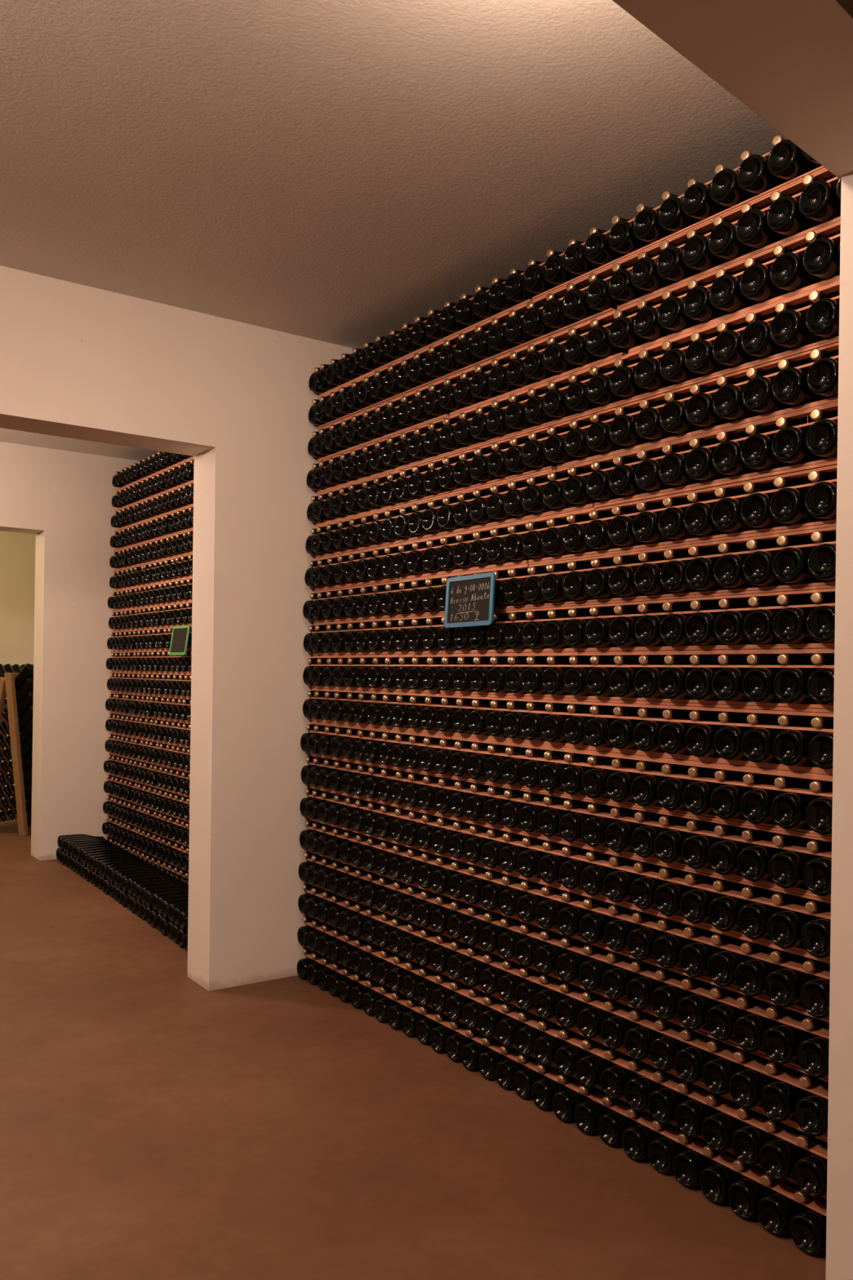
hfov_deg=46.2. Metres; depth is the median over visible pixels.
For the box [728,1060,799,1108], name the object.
champagne bottle
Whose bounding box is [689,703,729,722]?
champagne bottle
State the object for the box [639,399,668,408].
champagne bottle
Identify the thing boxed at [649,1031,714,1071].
champagne bottle
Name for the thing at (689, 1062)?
champagne bottle
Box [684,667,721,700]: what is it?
champagne bottle
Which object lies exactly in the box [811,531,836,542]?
champagne bottle
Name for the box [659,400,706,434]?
champagne bottle
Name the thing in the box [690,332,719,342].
champagne bottle
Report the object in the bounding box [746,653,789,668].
champagne bottle
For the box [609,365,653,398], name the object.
champagne bottle
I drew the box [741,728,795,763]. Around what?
champagne bottle
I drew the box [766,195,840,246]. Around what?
champagne bottle
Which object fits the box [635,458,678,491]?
champagne bottle
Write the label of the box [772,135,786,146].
champagne bottle
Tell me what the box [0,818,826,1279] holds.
floor
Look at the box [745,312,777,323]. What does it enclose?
champagne bottle
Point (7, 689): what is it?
rack
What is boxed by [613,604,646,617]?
champagne bottle
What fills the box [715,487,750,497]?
champagne bottle
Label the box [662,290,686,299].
champagne bottle
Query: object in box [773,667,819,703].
champagne bottle
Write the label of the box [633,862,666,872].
champagne bottle
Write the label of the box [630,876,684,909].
champagne bottle
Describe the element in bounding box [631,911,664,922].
champagne bottle
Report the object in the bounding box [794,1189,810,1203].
champagne bottle
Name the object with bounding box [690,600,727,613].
champagne bottle
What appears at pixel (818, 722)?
champagne bottle
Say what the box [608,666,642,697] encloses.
champagne bottle
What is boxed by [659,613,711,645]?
champagne bottle
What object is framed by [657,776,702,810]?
champagne bottle
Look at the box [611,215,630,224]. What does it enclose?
champagne bottle
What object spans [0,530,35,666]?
wall
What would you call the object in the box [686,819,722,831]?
champagne bottle
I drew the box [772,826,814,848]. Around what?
champagne bottle
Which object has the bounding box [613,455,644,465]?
champagne bottle
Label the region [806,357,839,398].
champagne bottle
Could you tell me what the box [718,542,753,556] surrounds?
champagne bottle
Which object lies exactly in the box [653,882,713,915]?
champagne bottle
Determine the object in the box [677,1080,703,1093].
champagne bottle
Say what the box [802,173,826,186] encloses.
champagne bottle
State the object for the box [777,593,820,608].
champagne bottle
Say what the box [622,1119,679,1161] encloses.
champagne bottle
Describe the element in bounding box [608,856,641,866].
champagne bottle
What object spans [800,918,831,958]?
champagne bottle
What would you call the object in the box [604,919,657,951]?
champagne bottle
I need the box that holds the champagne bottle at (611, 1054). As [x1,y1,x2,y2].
[604,1048,627,1060]
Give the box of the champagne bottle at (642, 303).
[637,299,662,309]
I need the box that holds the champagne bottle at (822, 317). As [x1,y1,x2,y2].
[804,297,839,338]
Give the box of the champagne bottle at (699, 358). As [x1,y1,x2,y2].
[684,339,731,375]
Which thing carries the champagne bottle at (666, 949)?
on the champagne bottle at (688, 983)
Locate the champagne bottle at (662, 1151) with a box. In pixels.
[648,1129,705,1173]
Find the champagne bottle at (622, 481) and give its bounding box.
[608,464,653,496]
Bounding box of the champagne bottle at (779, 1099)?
[760,1071,828,1121]
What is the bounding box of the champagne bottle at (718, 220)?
[713,216,736,226]
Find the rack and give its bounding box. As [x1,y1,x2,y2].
[0,672,31,835]
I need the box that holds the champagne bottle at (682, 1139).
[677,1132,699,1144]
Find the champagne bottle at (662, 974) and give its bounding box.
[655,968,689,980]
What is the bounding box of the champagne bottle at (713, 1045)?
[706,1039,735,1052]
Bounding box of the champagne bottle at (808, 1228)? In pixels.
[790,1200,826,1255]
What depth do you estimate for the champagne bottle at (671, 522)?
2.82 m
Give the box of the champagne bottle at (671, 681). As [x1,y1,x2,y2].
[657,667,695,698]
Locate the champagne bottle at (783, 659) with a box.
[777,642,835,668]
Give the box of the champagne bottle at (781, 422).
[776,415,817,431]
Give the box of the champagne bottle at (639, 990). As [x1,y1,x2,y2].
[626,975,686,1010]
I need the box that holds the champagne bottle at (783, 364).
[777,359,816,369]
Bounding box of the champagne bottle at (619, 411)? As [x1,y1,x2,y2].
[614,406,643,415]
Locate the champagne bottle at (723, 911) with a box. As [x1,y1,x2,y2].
[707,895,770,931]
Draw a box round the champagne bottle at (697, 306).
[683,285,748,324]
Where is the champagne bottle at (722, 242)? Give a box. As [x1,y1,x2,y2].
[707,222,777,261]
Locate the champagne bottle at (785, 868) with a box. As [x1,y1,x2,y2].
[768,850,825,888]
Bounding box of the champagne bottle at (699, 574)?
[684,557,735,591]
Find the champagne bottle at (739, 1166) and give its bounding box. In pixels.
[733,1159,749,1171]
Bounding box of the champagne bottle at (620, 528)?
[608,515,653,546]
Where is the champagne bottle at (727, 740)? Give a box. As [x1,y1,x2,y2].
[713,726,763,759]
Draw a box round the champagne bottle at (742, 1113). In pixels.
[737,1106,759,1119]
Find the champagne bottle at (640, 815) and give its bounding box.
[634,810,667,822]
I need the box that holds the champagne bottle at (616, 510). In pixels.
[612,506,644,515]
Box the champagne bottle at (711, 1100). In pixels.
[705,1093,729,1106]
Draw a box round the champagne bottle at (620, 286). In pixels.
[608,268,664,302]
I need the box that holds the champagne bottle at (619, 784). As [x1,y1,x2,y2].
[606,771,648,802]
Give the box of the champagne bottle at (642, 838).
[631,825,675,857]
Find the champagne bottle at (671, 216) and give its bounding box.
[657,196,713,233]
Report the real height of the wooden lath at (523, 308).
0.016 m
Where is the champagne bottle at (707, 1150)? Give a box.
[702,1145,718,1157]
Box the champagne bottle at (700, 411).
[685,392,734,427]
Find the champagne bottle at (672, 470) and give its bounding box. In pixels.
[658,453,705,486]
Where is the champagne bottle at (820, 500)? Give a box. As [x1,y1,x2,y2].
[804,481,836,519]
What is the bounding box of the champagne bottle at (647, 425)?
[635,407,680,440]
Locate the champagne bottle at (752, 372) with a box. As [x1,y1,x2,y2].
[746,366,782,378]
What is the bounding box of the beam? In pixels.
[612,0,852,180]
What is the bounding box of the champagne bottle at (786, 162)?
[767,139,836,190]
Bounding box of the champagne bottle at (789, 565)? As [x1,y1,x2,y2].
[772,547,832,584]
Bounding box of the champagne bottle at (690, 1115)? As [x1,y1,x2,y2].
[675,1092,738,1137]
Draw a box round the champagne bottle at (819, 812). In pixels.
[805,796,832,835]
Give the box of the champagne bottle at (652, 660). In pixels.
[639,654,675,665]
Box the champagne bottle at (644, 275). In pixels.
[631,257,689,293]
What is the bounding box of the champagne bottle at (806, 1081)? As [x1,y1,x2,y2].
[799,1073,827,1088]
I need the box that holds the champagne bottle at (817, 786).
[809,780,832,792]
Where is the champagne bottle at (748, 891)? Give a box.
[742,885,778,898]
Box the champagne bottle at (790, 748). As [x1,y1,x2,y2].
[773,729,826,766]
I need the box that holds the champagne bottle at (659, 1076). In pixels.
[653,1069,677,1082]
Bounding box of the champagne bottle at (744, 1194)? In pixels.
[727,1169,792,1219]
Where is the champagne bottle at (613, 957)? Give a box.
[606,951,637,962]
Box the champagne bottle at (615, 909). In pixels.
[608,904,639,915]
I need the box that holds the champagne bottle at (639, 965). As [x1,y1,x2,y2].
[631,960,662,971]
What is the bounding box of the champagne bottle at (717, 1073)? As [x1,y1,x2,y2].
[702,1057,769,1095]
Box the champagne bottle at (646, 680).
[634,667,667,697]
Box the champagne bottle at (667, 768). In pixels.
[662,753,695,774]
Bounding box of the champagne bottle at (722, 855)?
[707,840,758,875]
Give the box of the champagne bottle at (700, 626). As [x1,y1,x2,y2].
[684,612,736,644]
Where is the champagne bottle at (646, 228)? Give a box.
[632,208,687,244]
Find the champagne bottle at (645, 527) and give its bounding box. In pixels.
[631,511,679,543]
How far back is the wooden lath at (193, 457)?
6.71 m
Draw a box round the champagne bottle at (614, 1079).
[600,1059,659,1099]
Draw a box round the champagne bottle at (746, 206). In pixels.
[741,203,764,213]
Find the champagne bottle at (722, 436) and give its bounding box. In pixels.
[716,431,751,441]
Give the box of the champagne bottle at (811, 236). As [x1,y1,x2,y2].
[804,231,835,243]
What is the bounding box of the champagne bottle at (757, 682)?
[742,667,784,702]
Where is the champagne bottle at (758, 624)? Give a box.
[743,608,795,644]
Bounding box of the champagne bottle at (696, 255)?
[681,234,746,272]
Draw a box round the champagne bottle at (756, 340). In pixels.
[741,320,811,361]
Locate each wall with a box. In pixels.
[0,265,352,991]
[0,441,137,860]
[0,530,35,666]
[826,171,852,1279]
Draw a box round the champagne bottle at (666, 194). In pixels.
[662,191,679,200]
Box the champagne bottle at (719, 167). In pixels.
[715,164,729,173]
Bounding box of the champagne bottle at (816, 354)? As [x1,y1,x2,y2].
[809,348,839,360]
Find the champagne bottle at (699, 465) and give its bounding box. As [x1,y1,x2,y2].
[684,447,733,481]
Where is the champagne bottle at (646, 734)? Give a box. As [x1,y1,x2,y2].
[633,720,675,751]
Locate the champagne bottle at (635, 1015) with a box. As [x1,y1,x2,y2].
[629,1008,657,1020]
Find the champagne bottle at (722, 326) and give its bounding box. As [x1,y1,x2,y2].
[716,322,749,333]
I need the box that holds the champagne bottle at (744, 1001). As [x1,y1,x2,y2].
[737,995,773,1008]
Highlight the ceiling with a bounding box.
[0,0,789,461]
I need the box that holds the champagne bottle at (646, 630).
[634,614,675,646]
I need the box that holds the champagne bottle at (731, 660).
[718,653,758,668]
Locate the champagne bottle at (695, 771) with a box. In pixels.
[688,755,721,777]
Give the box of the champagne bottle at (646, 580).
[633,563,681,595]
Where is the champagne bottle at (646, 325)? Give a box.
[633,306,692,342]
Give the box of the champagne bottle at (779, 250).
[773,244,799,257]
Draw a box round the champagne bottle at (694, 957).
[679,942,742,977]
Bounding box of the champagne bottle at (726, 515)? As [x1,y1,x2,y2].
[711,497,762,532]
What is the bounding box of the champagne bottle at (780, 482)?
[773,475,813,491]
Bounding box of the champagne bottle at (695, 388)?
[689,383,722,394]
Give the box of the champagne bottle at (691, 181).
[687,178,705,187]
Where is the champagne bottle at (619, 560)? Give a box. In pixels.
[613,555,646,564]
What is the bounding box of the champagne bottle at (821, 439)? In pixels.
[805,419,837,457]
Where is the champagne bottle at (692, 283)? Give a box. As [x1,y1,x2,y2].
[687,280,713,289]
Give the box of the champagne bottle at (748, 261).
[744,257,768,267]
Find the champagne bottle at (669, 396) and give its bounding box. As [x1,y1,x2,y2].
[664,391,694,401]
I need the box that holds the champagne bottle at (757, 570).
[742,551,799,586]
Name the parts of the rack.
edge post, foot rail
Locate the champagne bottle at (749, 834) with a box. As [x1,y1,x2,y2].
[742,822,781,841]
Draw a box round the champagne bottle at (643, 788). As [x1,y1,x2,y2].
[631,774,674,806]
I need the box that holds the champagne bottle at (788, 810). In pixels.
[770,792,826,829]
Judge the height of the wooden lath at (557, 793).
0.010 m
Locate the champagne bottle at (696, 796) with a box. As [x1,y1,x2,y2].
[682,781,732,814]
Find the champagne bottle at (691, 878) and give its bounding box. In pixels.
[684,872,719,884]
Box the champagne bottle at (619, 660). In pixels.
[613,655,650,665]
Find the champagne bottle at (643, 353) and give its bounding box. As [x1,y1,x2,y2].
[639,349,666,359]
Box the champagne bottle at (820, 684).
[807,667,834,704]
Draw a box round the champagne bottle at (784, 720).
[777,703,821,728]
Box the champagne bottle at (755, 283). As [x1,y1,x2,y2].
[739,263,813,306]
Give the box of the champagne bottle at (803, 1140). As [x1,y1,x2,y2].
[796,1132,823,1148]
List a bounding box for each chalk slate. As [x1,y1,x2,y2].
[168,625,190,655]
[444,572,495,628]
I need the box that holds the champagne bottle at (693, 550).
[688,546,725,556]
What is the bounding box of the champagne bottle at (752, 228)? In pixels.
[735,208,807,257]
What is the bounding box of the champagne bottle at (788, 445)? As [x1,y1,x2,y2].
[771,426,828,464]
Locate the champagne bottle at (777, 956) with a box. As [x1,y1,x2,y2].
[769,949,810,962]
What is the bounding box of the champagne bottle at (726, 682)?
[711,667,751,701]
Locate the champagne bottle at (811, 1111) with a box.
[794,1093,828,1137]
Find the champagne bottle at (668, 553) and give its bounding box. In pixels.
[664,549,696,562]
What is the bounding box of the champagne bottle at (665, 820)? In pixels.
[658,815,693,826]
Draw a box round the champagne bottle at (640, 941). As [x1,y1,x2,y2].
[626,926,684,960]
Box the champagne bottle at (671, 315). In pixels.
[657,296,719,334]
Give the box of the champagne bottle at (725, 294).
[709,274,777,315]
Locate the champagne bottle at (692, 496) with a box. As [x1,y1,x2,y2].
[687,492,721,502]
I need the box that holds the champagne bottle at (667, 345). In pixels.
[662,340,693,351]
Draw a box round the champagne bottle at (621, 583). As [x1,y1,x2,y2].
[608,565,656,596]
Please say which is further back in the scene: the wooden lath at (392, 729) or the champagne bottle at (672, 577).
the wooden lath at (392, 729)
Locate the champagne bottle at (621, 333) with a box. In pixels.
[608,315,663,351]
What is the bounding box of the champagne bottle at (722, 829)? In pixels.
[714,824,750,836]
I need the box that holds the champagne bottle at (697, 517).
[684,502,734,536]
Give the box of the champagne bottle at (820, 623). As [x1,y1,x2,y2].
[806,605,835,642]
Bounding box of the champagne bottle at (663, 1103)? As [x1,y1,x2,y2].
[648,1080,711,1124]
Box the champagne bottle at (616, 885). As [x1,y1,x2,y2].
[603,870,657,902]
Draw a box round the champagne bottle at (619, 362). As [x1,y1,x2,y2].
[613,358,641,367]
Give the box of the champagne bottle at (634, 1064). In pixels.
[627,1059,653,1071]
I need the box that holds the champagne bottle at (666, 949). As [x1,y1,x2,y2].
[652,933,711,968]
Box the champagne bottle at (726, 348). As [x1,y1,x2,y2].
[711,329,761,367]
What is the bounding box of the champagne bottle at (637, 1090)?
[624,1070,683,1111]
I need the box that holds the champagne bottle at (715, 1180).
[699,1155,763,1204]
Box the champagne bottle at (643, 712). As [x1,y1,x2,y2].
[638,697,688,719]
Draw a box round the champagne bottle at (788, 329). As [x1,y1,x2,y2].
[769,309,826,349]
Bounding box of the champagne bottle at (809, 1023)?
[802,1016,829,1030]
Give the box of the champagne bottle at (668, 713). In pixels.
[662,698,701,720]
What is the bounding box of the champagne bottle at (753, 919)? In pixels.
[737,902,805,939]
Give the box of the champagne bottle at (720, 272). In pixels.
[715,268,741,278]
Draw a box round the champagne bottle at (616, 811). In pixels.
[610,807,642,817]
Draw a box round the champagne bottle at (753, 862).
[737,844,789,881]
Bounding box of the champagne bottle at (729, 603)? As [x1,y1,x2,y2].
[719,597,756,612]
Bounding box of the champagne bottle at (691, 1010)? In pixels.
[676,989,742,1030]
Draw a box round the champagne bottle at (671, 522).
[657,506,703,539]
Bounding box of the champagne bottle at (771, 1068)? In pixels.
[765,1061,793,1074]
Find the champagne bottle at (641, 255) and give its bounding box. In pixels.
[637,251,656,259]
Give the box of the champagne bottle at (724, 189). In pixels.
[709,168,772,208]
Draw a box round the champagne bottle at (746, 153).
[740,150,753,160]
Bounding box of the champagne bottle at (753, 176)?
[736,154,803,203]
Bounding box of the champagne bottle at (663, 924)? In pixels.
[657,918,690,929]
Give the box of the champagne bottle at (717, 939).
[711,933,747,945]
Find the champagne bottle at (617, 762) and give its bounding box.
[611,748,643,768]
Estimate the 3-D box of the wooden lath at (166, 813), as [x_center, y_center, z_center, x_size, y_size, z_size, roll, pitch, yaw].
[-1.472,1.099,6.151,0.032,0.023,3.000,2,-2,-35]
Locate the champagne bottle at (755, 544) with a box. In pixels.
[746,538,785,550]
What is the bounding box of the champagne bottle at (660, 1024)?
[654,1018,680,1030]
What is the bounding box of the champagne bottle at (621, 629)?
[608,616,655,646]
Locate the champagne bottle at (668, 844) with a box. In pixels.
[653,829,705,863]
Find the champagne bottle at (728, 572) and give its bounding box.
[713,554,768,588]
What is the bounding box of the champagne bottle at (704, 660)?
[689,654,729,668]
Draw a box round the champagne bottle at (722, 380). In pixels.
[716,375,751,386]
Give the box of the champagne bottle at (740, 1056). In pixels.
[733,1048,765,1062]
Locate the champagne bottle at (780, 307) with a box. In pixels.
[775,302,811,313]
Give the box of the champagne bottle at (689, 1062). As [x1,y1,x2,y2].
[674,1040,741,1083]
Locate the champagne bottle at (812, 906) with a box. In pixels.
[805,899,831,912]
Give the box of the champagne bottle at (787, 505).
[769,487,827,524]
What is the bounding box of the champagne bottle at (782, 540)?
[777,534,817,550]
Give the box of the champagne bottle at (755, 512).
[740,493,792,528]
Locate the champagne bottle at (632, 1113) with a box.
[626,1107,648,1119]
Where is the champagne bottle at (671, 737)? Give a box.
[657,722,699,754]
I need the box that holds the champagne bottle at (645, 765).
[635,751,675,773]
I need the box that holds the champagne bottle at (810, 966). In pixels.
[803,958,830,972]
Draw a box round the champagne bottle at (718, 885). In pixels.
[713,879,748,891]
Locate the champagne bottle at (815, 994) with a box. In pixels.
[800,977,830,1018]
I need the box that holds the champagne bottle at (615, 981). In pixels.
[601,967,657,1000]
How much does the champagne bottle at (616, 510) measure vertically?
0.093 m
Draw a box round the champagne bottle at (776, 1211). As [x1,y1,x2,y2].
[756,1182,826,1235]
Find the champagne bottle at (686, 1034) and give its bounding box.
[680,1028,707,1040]
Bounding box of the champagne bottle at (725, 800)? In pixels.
[710,784,759,819]
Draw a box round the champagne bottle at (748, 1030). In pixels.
[733,1013,808,1052]
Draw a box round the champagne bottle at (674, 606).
[662,601,699,612]
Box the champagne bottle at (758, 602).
[748,595,786,610]
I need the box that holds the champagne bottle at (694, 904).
[680,888,742,924]
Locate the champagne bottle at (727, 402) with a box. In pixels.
[712,384,764,421]
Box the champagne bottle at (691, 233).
[686,229,706,239]
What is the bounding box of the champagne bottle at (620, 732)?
[608,719,649,749]
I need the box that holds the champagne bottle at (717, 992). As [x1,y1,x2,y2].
[710,986,744,998]
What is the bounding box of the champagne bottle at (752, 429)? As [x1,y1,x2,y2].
[746,423,782,435]
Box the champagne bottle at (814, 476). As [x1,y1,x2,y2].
[808,471,837,482]
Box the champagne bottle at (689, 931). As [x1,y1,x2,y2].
[684,925,717,937]
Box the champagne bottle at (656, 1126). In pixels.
[652,1120,672,1130]
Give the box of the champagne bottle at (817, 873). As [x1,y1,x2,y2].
[802,857,831,896]
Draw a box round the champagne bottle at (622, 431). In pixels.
[608,414,654,446]
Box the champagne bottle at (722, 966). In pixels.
[706,950,771,986]
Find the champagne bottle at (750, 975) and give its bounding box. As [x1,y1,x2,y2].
[734,958,806,996]
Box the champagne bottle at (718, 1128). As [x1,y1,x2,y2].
[702,1105,767,1151]
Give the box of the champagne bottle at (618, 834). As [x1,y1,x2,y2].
[604,821,648,852]
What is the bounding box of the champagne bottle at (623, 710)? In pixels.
[613,697,662,717]
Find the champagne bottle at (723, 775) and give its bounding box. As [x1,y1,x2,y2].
[715,759,751,782]
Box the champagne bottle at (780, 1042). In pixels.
[762,1016,829,1064]
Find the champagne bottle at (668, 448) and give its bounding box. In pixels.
[662,444,694,453]
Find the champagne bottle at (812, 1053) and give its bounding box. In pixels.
[796,1035,829,1078]
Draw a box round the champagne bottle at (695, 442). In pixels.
[689,437,723,448]
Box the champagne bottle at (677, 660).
[664,654,702,665]
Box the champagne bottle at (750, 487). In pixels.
[743,481,780,493]
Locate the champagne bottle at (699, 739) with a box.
[684,724,737,757]
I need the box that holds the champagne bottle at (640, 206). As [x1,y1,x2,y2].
[635,203,653,213]
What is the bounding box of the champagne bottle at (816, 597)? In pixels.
[810,591,835,604]
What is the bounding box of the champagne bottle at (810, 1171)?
[793,1146,827,1198]
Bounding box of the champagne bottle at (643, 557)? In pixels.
[638,552,670,562]
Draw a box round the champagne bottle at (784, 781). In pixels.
[774,764,817,789]
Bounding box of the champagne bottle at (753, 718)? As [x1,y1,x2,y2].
[746,702,791,726]
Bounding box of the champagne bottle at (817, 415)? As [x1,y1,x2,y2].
[810,408,838,421]
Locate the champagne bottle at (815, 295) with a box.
[808,290,839,302]
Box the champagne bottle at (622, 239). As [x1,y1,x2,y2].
[608,220,661,255]
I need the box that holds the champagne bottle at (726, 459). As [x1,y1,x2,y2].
[712,440,763,475]
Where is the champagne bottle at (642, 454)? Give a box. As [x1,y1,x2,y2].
[637,449,667,459]
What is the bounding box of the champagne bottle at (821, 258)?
[802,237,839,279]
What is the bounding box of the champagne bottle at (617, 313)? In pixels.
[613,310,637,318]
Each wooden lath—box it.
[104,818,188,853]
[105,798,189,829]
[106,737,190,755]
[106,758,190,779]
[106,777,189,804]
[106,793,189,822]
[106,813,188,847]
[106,834,188,871]
[107,717,190,730]
[107,751,190,773]
[107,772,189,797]
[108,676,191,681]
[108,697,191,706]
[108,731,190,748]
[109,655,191,657]
[109,690,191,699]
[109,711,190,724]
[110,607,191,617]
[110,631,191,637]
[110,670,191,675]
[111,599,191,612]
[111,623,191,632]
[111,647,191,653]
[112,575,192,592]
[113,527,193,551]
[113,551,192,572]
[113,582,192,596]
[113,842,188,879]
[114,503,193,531]
[115,456,194,491]
[115,480,193,511]
[305,921,560,1037]
[306,857,829,1039]
[306,889,630,1018]
[306,946,479,1031]
[307,826,623,917]
[307,882,684,1026]
[308,794,660,878]
[308,850,435,893]
[309,730,613,768]
[309,762,831,857]
[310,697,538,712]
[310,753,555,793]
[310,784,439,813]
[310,785,444,815]
[310,786,443,817]
[310,818,505,873]
[311,627,385,633]
[311,664,834,668]
[311,685,444,693]
[311,688,440,697]
[311,718,453,739]
[311,755,553,795]
[312,566,613,600]
[312,653,415,657]
[313,479,836,568]
[313,487,524,535]
[313,617,391,625]
[313,651,414,655]
[314,577,399,589]
[314,579,399,591]
[314,614,391,622]
[315,503,594,558]
[315,505,392,528]
[315,507,595,560]
[315,581,399,593]
[315,917,403,956]
[316,414,449,462]
[316,417,449,463]
[316,466,399,496]
[316,753,546,791]
[316,884,682,1024]
[317,307,617,428]
[317,311,614,431]
[317,413,449,460]
[317,818,503,870]
[318,309,616,430]
[319,369,374,398]
[323,295,839,467]
[323,448,508,501]
[324,356,524,435]
[325,151,770,369]
[374,298,532,371]
[374,301,533,372]
[377,906,679,1020]
[382,603,835,629]
[383,306,543,377]
[391,466,557,506]
[391,581,835,616]
[391,584,835,618]
[391,588,835,620]
[392,468,556,508]
[392,470,563,511]
[398,335,839,468]
[398,338,839,470]
[399,342,839,472]
[400,560,528,579]
[400,563,528,582]
[410,959,630,1056]
[414,648,583,653]
[415,652,579,657]
[439,893,589,943]
[440,690,834,708]
[440,693,834,712]
[440,694,833,717]
[443,814,621,857]
[444,813,615,852]
[444,893,582,938]
[449,351,627,415]
[449,354,634,419]
[451,731,568,751]
[493,1037,826,1199]
[495,1036,826,1197]
[504,871,830,964]
[511,871,830,959]
[517,355,839,446]
[524,416,838,488]
[528,519,836,562]
[528,522,836,564]
[528,526,836,567]
[532,165,824,299]
[532,167,826,301]
[533,168,834,304]
[533,711,833,732]
[537,233,840,352]
[553,791,831,839]
[553,794,831,842]
[554,790,831,835]
[554,1063,826,1195]
[556,400,838,472]
[557,395,838,468]
[558,177,838,300]
[559,1036,827,1159]
[564,742,832,774]
[564,747,832,782]
[578,643,835,651]
[579,648,835,655]
[590,943,829,1022]
[594,457,837,505]
[594,460,837,508]
[595,464,837,511]
[597,942,829,1018]
[605,766,832,797]
[608,541,835,568]
[615,913,830,979]
[617,216,840,309]
[617,220,840,312]
[621,852,831,900]
[621,854,831,903]
[622,850,831,897]
[626,1017,828,1099]
[627,280,839,359]
[628,275,839,352]
[640,1060,827,1142]
[644,1059,827,1139]
[646,1057,827,1137]
[657,876,831,919]
[684,1026,828,1082]
[697,1029,828,1079]
[700,1026,828,1077]
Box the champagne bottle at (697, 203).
[681,182,739,221]
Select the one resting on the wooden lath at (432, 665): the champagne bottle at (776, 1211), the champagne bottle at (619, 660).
the champagne bottle at (619, 660)
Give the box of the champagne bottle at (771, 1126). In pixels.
[764,1118,790,1133]
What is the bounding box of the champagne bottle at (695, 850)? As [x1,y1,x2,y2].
[680,835,729,869]
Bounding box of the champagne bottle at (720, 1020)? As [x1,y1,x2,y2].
[705,1003,773,1040]
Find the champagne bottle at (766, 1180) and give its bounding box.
[760,1173,777,1186]
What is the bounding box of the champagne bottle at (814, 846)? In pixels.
[806,839,831,852]
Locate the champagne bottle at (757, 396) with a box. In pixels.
[742,376,794,413]
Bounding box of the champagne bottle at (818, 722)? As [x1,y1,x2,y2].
[811,716,833,728]
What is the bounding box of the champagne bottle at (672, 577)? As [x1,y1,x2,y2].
[659,560,707,592]
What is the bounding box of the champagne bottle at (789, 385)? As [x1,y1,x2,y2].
[771,367,830,406]
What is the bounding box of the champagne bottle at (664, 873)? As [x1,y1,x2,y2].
[658,866,693,878]
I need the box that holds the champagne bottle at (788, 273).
[769,252,839,293]
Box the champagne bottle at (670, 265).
[656,245,715,283]
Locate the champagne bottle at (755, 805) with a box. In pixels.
[739,788,791,824]
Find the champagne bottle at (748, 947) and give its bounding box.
[741,941,777,953]
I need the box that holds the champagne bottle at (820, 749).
[808,732,833,769]
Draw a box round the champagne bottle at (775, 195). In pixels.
[770,191,791,201]
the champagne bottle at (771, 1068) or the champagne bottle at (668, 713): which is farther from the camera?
the champagne bottle at (668, 713)
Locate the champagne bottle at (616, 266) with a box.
[612,262,632,271]
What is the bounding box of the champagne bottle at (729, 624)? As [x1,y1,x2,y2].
[714,610,762,644]
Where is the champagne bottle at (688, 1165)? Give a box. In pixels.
[672,1142,735,1188]
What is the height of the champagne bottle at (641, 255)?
0.093 m
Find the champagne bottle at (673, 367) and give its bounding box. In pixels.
[659,348,704,382]
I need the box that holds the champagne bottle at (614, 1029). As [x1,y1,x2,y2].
[600,1015,660,1048]
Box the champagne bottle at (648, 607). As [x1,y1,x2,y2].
[638,603,673,616]
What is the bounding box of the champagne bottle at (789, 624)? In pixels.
[773,607,831,643]
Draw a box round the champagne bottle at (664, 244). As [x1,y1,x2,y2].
[659,240,682,250]
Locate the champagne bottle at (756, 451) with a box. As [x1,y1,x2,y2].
[740,433,794,471]
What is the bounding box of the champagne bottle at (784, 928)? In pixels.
[767,910,831,948]
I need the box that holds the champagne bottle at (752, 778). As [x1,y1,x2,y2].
[742,761,782,785]
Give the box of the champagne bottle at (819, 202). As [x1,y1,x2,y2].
[798,180,840,232]
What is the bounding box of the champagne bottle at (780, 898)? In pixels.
[771,885,813,906]
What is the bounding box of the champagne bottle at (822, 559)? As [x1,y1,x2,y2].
[808,543,835,581]
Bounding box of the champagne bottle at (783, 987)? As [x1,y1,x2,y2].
[764,963,830,1007]
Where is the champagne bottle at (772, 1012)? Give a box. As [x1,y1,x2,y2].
[766,1004,804,1018]
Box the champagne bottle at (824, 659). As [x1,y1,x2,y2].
[811,653,834,665]
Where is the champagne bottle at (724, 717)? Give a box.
[718,701,771,723]
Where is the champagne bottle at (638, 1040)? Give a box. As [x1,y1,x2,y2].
[624,1025,686,1060]
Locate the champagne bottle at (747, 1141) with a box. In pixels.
[731,1116,797,1165]
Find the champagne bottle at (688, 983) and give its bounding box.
[681,977,716,989]
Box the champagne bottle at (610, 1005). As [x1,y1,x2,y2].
[604,1000,633,1010]
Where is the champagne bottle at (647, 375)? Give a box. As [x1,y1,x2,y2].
[634,356,679,391]
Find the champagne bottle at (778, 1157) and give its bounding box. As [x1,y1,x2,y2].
[759,1129,827,1181]
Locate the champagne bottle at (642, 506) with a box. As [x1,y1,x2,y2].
[636,501,667,511]
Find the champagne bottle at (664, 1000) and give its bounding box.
[650,984,715,1020]
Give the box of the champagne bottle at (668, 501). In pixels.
[662,497,695,506]

